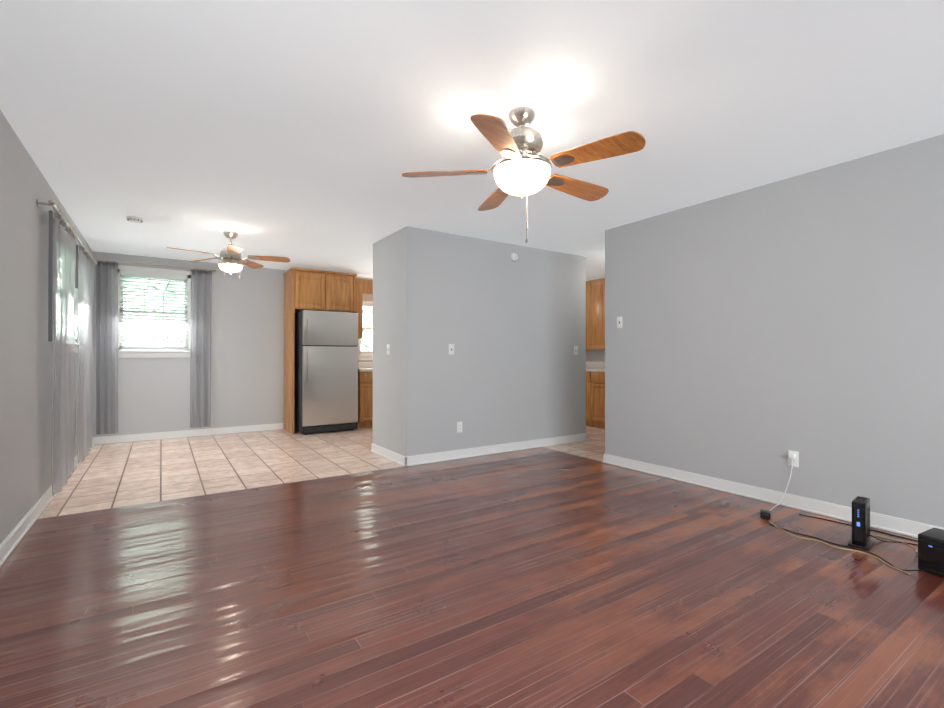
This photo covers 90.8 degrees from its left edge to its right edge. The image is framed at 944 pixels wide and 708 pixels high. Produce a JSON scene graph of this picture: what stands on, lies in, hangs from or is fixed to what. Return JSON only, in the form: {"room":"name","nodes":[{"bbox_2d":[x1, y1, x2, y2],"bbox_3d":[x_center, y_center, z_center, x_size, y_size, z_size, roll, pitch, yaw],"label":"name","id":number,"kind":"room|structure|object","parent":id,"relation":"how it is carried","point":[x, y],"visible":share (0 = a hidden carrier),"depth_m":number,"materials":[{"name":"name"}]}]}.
{"room":"empty living room","nodes":[
{"label":"empty living room","id":0,"kind":"room"},
{"bbox_2d":[0,110,92,543],"bbox_3d":[-1.911,-0.098,1.451,0.120,2.440,10.780,0,0,-34],"label":"wall","id":1,"kind":"structure","parent":0,"point":[27,354],"depth_m":2.96,"materials":[{"name":"grey paint"}]},
{"bbox_2d":[0,440,93,566],"bbox_3d":[-1.852,1.075,1.485,0.022,0.095,10.540,0,0,-34],"label":"baseboard","id":2,"kind":"structure","parent":1,"relation":"attached to","point":[13,539],"depth_m":2.96,"materials":[{"name":"white"}]},
{"bbox_2d":[52,219,80,352],"bbox_3d":[-3.777,-0.549,4.283,0.160,1.080,1.430,0,0,-34],"label":"window","id":3,"kind":"structure","parent":1,"relation":"in","point":[76,328],"depth_m":4.68,"materials":[{"name":"white glass"}]},
{"bbox_2d":[37,198,96,264],"bbox_3d":[-3.672,-1.054,4.296,0.106,0.060,2.584,0,0,-34],"label":"curtain rod","id":4,"kind":"object","parent":1,"relation":"attached to","point":[52,203],"visible":0.71,"depth_m":3.58,"materials":[{"name":"silver metal"}]},
{"bbox_2d":[48,206,77,496],"bbox_3d":[-3.275,-0.023,3.743,0.056,2.111,0.976,0,0,-34],"label":"curtain","id":5,"kind":"object","parent":4,"relation":"hanging from","point":[60,360],"visible":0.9,"depth_m":3.62,"materials":[{"name":"grey fabric"}]},
{"bbox_2d":[75,241,94,463],"bbox_3d":[-3.989,-0.018,4.812,0.056,2.111,1.086,0,0,-34],"label":"curtain","id":6,"kind":"object","parent":4,"relation":"hanging from","point":[85,319],"visible":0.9,"depth_m":4.69,"materials":[{"name":"grey fabric"}]},
{"bbox_2d":[92,251,372,436],"bbox_3d":[-1.936,-0.067,7.844,7.180,2.440,0.120,0,0,-34],"label":"wall","id":7,"kind":"structure","parent":0,"point":[247,348],"depth_m":6.68,"materials":[{"name":"grey paint"}]},
{"bbox_2d":[110,265,195,357],"bbox_3d":[-4.270,-0.550,6.263,0.990,1.200,0.160,0,0,-34],"label":"window","id":8,"kind":"structure","parent":7,"relation":"in","point":[125,350],"depth_m":6.23,"materials":[{"name":"white"}]},
{"bbox_2d":[92,257,218,272],"bbox_3d":[-4.187,-1.185,6.215,1.424,0.060,0.096,0,0,-34],"label":"curtain rod","id":9,"kind":"object","parent":7,"relation":"attached to","point":[213,270],"visible":0.75,"depth_m":6.19,"materials":[{"name":"silver metal"}]},
{"bbox_2d":[96,258,117,434],"bbox_3d":[-4.618,-0.097,5.890,0.229,2.221,0.086,0,0,-34],"label":"curtain","id":10,"kind":"object","parent":9,"relation":"hanging from","point":[104,413],"visible":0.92,"depth_m":5.89,"materials":[{"name":"grey fabric"}]},
{"bbox_2d":[190,267,211,427],"bbox_3d":[-3.763,-0.095,6.460,0.256,2.221,0.085,0,0,-34],"label":"curtain","id":11,"kind":"object","parent":9,"relation":"hanging from","point":[200,354],"visible":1,"depth_m":6.46,"materials":[{"name":"grey fabric"}]},
{"bbox_2d":[93,423,282,444],"bbox_3d":[-3.834,1.099,6.485,2.280,0.095,0.022,0,0,-34],"label":"baseboard","id":12,"kind":"structure","parent":7,"relation":"attached to","point":[169,434],"depth_m":6.39,"materials":[{"name":"white"}]},
{"bbox_2d":[284,267,330,314],"bbox_3d":[-2.500,-0.946,7.073,0.502,0.590,0.535,0,0,-34],"label":"upper cabinet","id":13,"kind":"object","parent":7,"relation":"attached to","point":[313,290],"depth_m":6.84,"materials":[{"name":"brown wood"}]},
{"bbox_2d":[331,271,354,312],"bbox_3d":[-2.185,-0.945,7.283,0.500,0.590,0.535,0,0,-34],"label":"upper cabinet","id":14,"kind":"object","parent":7,"relation":"attached to","point":[342,284],"depth_m":7.11,"materials":[{"name":"brown wood"}]},
{"bbox_2d":[355,275,362,338],"bbox_3d":[-1.928,-0.744,7.574,0.190,0.990,0.335,0,0,-34],"label":"upper cabinet","id":15,"kind":"object","parent":7,"relation":"attached to","point":[358,282],"depth_m":7.46,"materials":[{"name":"brown wood"}]},
{"bbox_2d":[357,301,372,359],"bbox_3d":[-1.617,-0.394,8.034,0.800,1.005,0.160,0,0,-34],"label":"kitchen window","id":16,"kind":"structure","parent":7,"relation":"in","point":[365,355],"depth_m":7.89,"materials":[{"name":"white"}]},
{"bbox_2d":[358,363,372,366],"bbox_3d":[-0.545,0.189,8.682,3.686,0.105,0.021,0,0,-34],"label":"backsplash","id":17,"kind":"structure","parent":7,"relation":"attached to","point":[359,364],"depth_m":7.84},
{"bbox_2d":[38,426,604,518],"bbox_3d":[1.024,1.156,3.405,7.180,0.050,10.780,0,0,-34],"label":"floor","id":18,"kind":"structure","parent":0,"point":[111,475],"depth_m":4.83,"materials":[{"name":"beige tile"}]},
{"bbox_2d":[294,310,357,434],"bbox_3d":[-2.231,0.260,7.041,0.800,1.777,0.805,0,0,-34],"label":"fridge","id":19,"kind":"object","parent":18,"relation":"on","point":[325,371],"visible":0.98,"depth_m":6.74,"materials":[{"name":"grey metal"}]},
{"bbox_2d":[357,371,372,427],"bbox_3d":[-1.683,0.714,7.550,0.519,0.875,0.635,0,0,-34],"label":"base cabinet","id":20,"kind":"object","parent":18,"relation":"on","point":[365,378],"depth_m":7.20,"materials":[{"name":"brown wood"}]},
{"bbox_2d":[358,367,372,370],"bbox_3d":[-0.372,0.260,8.421,3.686,0.040,0.646,0,0,-34],"label":"countertop","id":21,"kind":"structure","parent":20,"relation":"on","point":[359,368],"depth_m":7.41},
{"bbox_2d":[586,371,586,425],"bbox_3d":[1.983,0.714,7.641,0.634,0.875,0.590,0,0,-34],"label":"base cabinet","id":22,"kind":"object","parent":18,"relation":"on","point":[586,371],"depth_m":7.34,"materials":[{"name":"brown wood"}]},
{"bbox_2d":[587,371,604,428],"bbox_3d":[2.229,0.712,7.273,0.634,0.875,0.531,0,0,-34],"label":"base cabinet","id":23,"kind":"object","parent":18,"relation":"on","point":[595,379],"depth_m":7.18,"materials":[{"name":"brown wood"}]},
{"bbox_2d":[586,367,604,370],"bbox_3d":[1.719,0.259,8.028,0.646,0.040,2.370,0,0,-34],"label":"countertop","id":24,"kind":"structure","parent":23,"relation":"on","point":[587,368],"depth_m":7.45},
{"bbox_2d":[0,447,943,707],"bbox_3d":[0.931,1.146,1.329,4.720,0.050,7.430,0,0,-34],"label":"floor","id":25,"kind":"structure","parent":0,"point":[539,577],"depth_m":2.12,"materials":[{"name":"brown wood"}]},
{"bbox_2d":[760,509,770,519],"bbox_3d":[2.026,1.110,3.213,0.060,0.040,0.120,0,0,31],"label":"power adapter","id":26,"kind":"object","parent":25,"relation":"on","point":[764,514],"visible":0.96,"depth_m":3.19,"materials":[{"name":"black plastic"}]},
{"bbox_2d":[765,453,922,574],"bbox_3d":[2.476,0.930,2.622,0.690,0.402,1.623,0,0,-34],"label":"cords","id":27,"kind":"object","parent":25,"relation":"on","point":[792,456],"visible":0.83,"depth_m":2.81,"materials":[{"name":"black plastic"}]},
{"bbox_2d":[847,496,874,550],"bbox_3d":[2.309,0.995,2.761,0.180,0.266,0.100,0,0,-42],"label":"router","id":28,"kind":"object","parent":25,"relation":"on","point":[860,539],"visible":1,"depth_m":2.71,"materials":[{"name":"black plastic"}]},
{"bbox_2d":[918,528,943,576],"bbox_3d":[2.485,1.031,2.332,0.206,0.190,0.320,0,0,-28],"label":"box","id":29,"kind":"object","parent":25,"relation":"on","point":[930,550],"visible":0.98,"depth_m":2.38,"materials":[{"name":"black plastic"}]},
{"bbox_2d":[0,0,943,280],"bbox_3d":[1.024,-1.349,3.417,7.180,0.080,10.780,0,0,-34],"label":"ceiling","id":30,"kind":"structure","parent":0,"point":[304,134],"depth_m":2.47,"materials":[{"name":"white paint"}]},
{"bbox_2d":[126,216,142,222],"bbox_3d":[-3.231,-1.284,4.459,0.130,0.039,0.130,0,0,-34],"label":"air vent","id":31,"kind":"object","parent":30,"relation":"attached to","point":[135,219],"visible":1,"depth_m":4.43,"materials":[{"name":"white plastic"}]},
{"bbox_2d":[166,231,289,281],"bbox_3d":[-2.566,-1.026,4.946,1.148,0.550,1.111,0,0,-34],"label":"ceiling fan","id":32,"kind":"object","parent":30,"relation":"hanging from","point":[231,259],"visible":1,"depth_m":4.95,"materials":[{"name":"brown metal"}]},
{"bbox_2d":[402,107,645,242],"bbox_3d":[0.318,-0.938,2.571,1.212,0.750,1.264,0,0,-34],"label":"ceiling fan","id":33,"kind":"object","parent":30,"relation":"hanging from","point":[523,167],"visible":1,"depth_m":2.43,"materials":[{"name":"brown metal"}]},
{"bbox_2d":[373,226,585,456],"bbox_3d":[0.171,-0.077,5.836,2.625,2.440,0.900,0,0,-34],"label":"wall","id":34,"kind":"structure","parent":0,"point":[512,369],"depth_m":5.25,"materials":[{"name":"grey paint"}]},
{"bbox_2d":[371,443,402,464],"bbox_3d":[-0.932,1.092,5.098,0.022,0.095,0.892,0,0,-34],"label":"baseboard","id":35,"kind":"structure","parent":34,"relation":"attached to","point":[398,458],"depth_m":5.08,"materials":[{"name":"white"}]},
{"bbox_2d":[387,344,389,354],"bbox_3d":[-0.921,-0.051,5.094,0.015,0.115,0.070,0,0,-34],"label":"light switch","id":36,"kind":"object","parent":34,"relation":"attached to","point":[388,349],"visible":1,"depth_m":5.08,"materials":[{"name":"white plastic"}]},
{"bbox_2d":[448,344,453,354],"bbox_3d":[-0.221,-0.051,5.024,0.070,0.115,0.015,0,0,-34],"label":"light switch","id":37,"kind":"object","parent":34,"relation":"attached to","point":[450,349],"visible":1,"depth_m":5.02,"materials":[{"name":"white plastic"}]},
{"bbox_2d":[457,422,461,432],"bbox_3d":[-0.135,0.799,5.080,0.070,0.115,0.009,0,0,-34],"label":"outlet","id":38,"kind":"object","parent":34,"relation":"attached to","point":[459,426],"visible":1,"depth_m":5.08,"materials":[{"name":"white plastic"}]},
{"bbox_2d":[403,433,587,466],"bbox_3d":[0.427,1.094,5.447,2.669,0.095,0.022,0,0,-34],"label":"baseboard","id":39,"kind":"structure","parent":34,"relation":"attached to","point":[405,461],"depth_m":5.28,"materials":[{"name":"white"}]},
{"bbox_2d":[510,252,518,261],"bbox_3d":[0.508,-1.149,5.504,0.110,0.110,0.034,0,0,-34],"label":"smoke detector","id":40,"kind":"object","parent":34,"relation":"attached to","point":[514,257],"visible":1,"depth_m":5.49,"materials":[{"name":"white plastic"}]},
{"bbox_2d":[574,346,577,354],"bbox_3d":[1.359,-0.046,6.079,0.070,0.115,0.015,0,0,-34],"label":"light switch","id":41,"kind":"object","parent":34,"relation":"attached to","point":[575,350],"visible":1,"depth_m":6.08,"materials":[{"name":"white plastic"}]},
{"bbox_2d":[586,278,604,361],"bbox_3d":[2.213,-0.067,7.987,0.120,2.440,4.250,0,0,-34],"label":"wall","id":42,"kind":"structure","parent":0,"point":[595,355],"depth_m":8.01,"materials":[{"name":"grey paint"}]},
{"bbox_2d":[586,279,602,349],"bbox_3d":[2.157,-0.638,7.656,0.335,1.140,0.530,0,0,-34],"label":"upper cabinet","id":43,"kind":"object","parent":42,"relation":"attached to","point":[594,289],"depth_m":7.59,"materials":[{"name":"brown wood"}]},
{"bbox_2d":[586,363,604,366],"bbox_3d":[1.979,0.187,8.202,0.020,0.105,2.370,0,0,-34],"label":"backsplash","id":44,"kind":"structure","parent":42,"relation":"attached to","point":[587,364],"depth_m":7.98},
{"bbox_2d":[603,278,604,349],"bbox_3d":[2.370,-0.640,7.337,0.335,1.140,0.471,0,0,-34],"label":"upper cabinet","id":45,"kind":"object","parent":42,"relation":"attached to","point":[604,278],"depth_m":7.44,"materials":[{"name":"brown wood"}]},
{"bbox_2d":[605,134,943,527],"bbox_3d":[3.194,-0.094,2.305,0.120,2.440,6.290,0,0,-34],"label":"wall","id":46,"kind":"structure","parent":0,"point":[759,334],"depth_m":3.41,"materials":[{"name":"grey paint"}]},
{"bbox_2d":[617,316,622,327],"bbox_3d":[1.496,-0.322,4.726,0.015,0.115,0.070,0,0,-34],"label":"light switch","id":47,"kind":"object","parent":46,"relation":"attached to","point":[619,322],"visible":1,"depth_m":4.72,"materials":[{"name":"white plastic"}]},
{"bbox_2d":[602,453,943,537],"bbox_3d":[3.179,1.078,2.302,0.142,0.095,6.312,0,0,-34],"label":"baseboard","id":48,"kind":"structure","parent":46,"relation":"attached to","point":[889,523],"depth_m":3.52,"materials":[{"name":"white"}]},
{"bbox_2d":[788,450,798,466],"bbox_3d":[2.365,0.771,3.425,0.009,0.115,0.070,0,0,-34],"label":"outlet","id":49,"kind":"object","parent":46,"relation":"attached to","point":[796,461],"visible":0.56,"depth_m":3.42,"materials":[{"name":"white plastic"}]},
{"label":"outside","id":50,"kind":"structure","parent":0,"visible":0},
{"bbox_2d":[56,262,372,350],"bbox_3d":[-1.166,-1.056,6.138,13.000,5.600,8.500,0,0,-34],"label":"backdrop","id":51,"kind":"structure","parent":50,"point":[368,316],"depth_m":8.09,"materials":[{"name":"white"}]}
]}

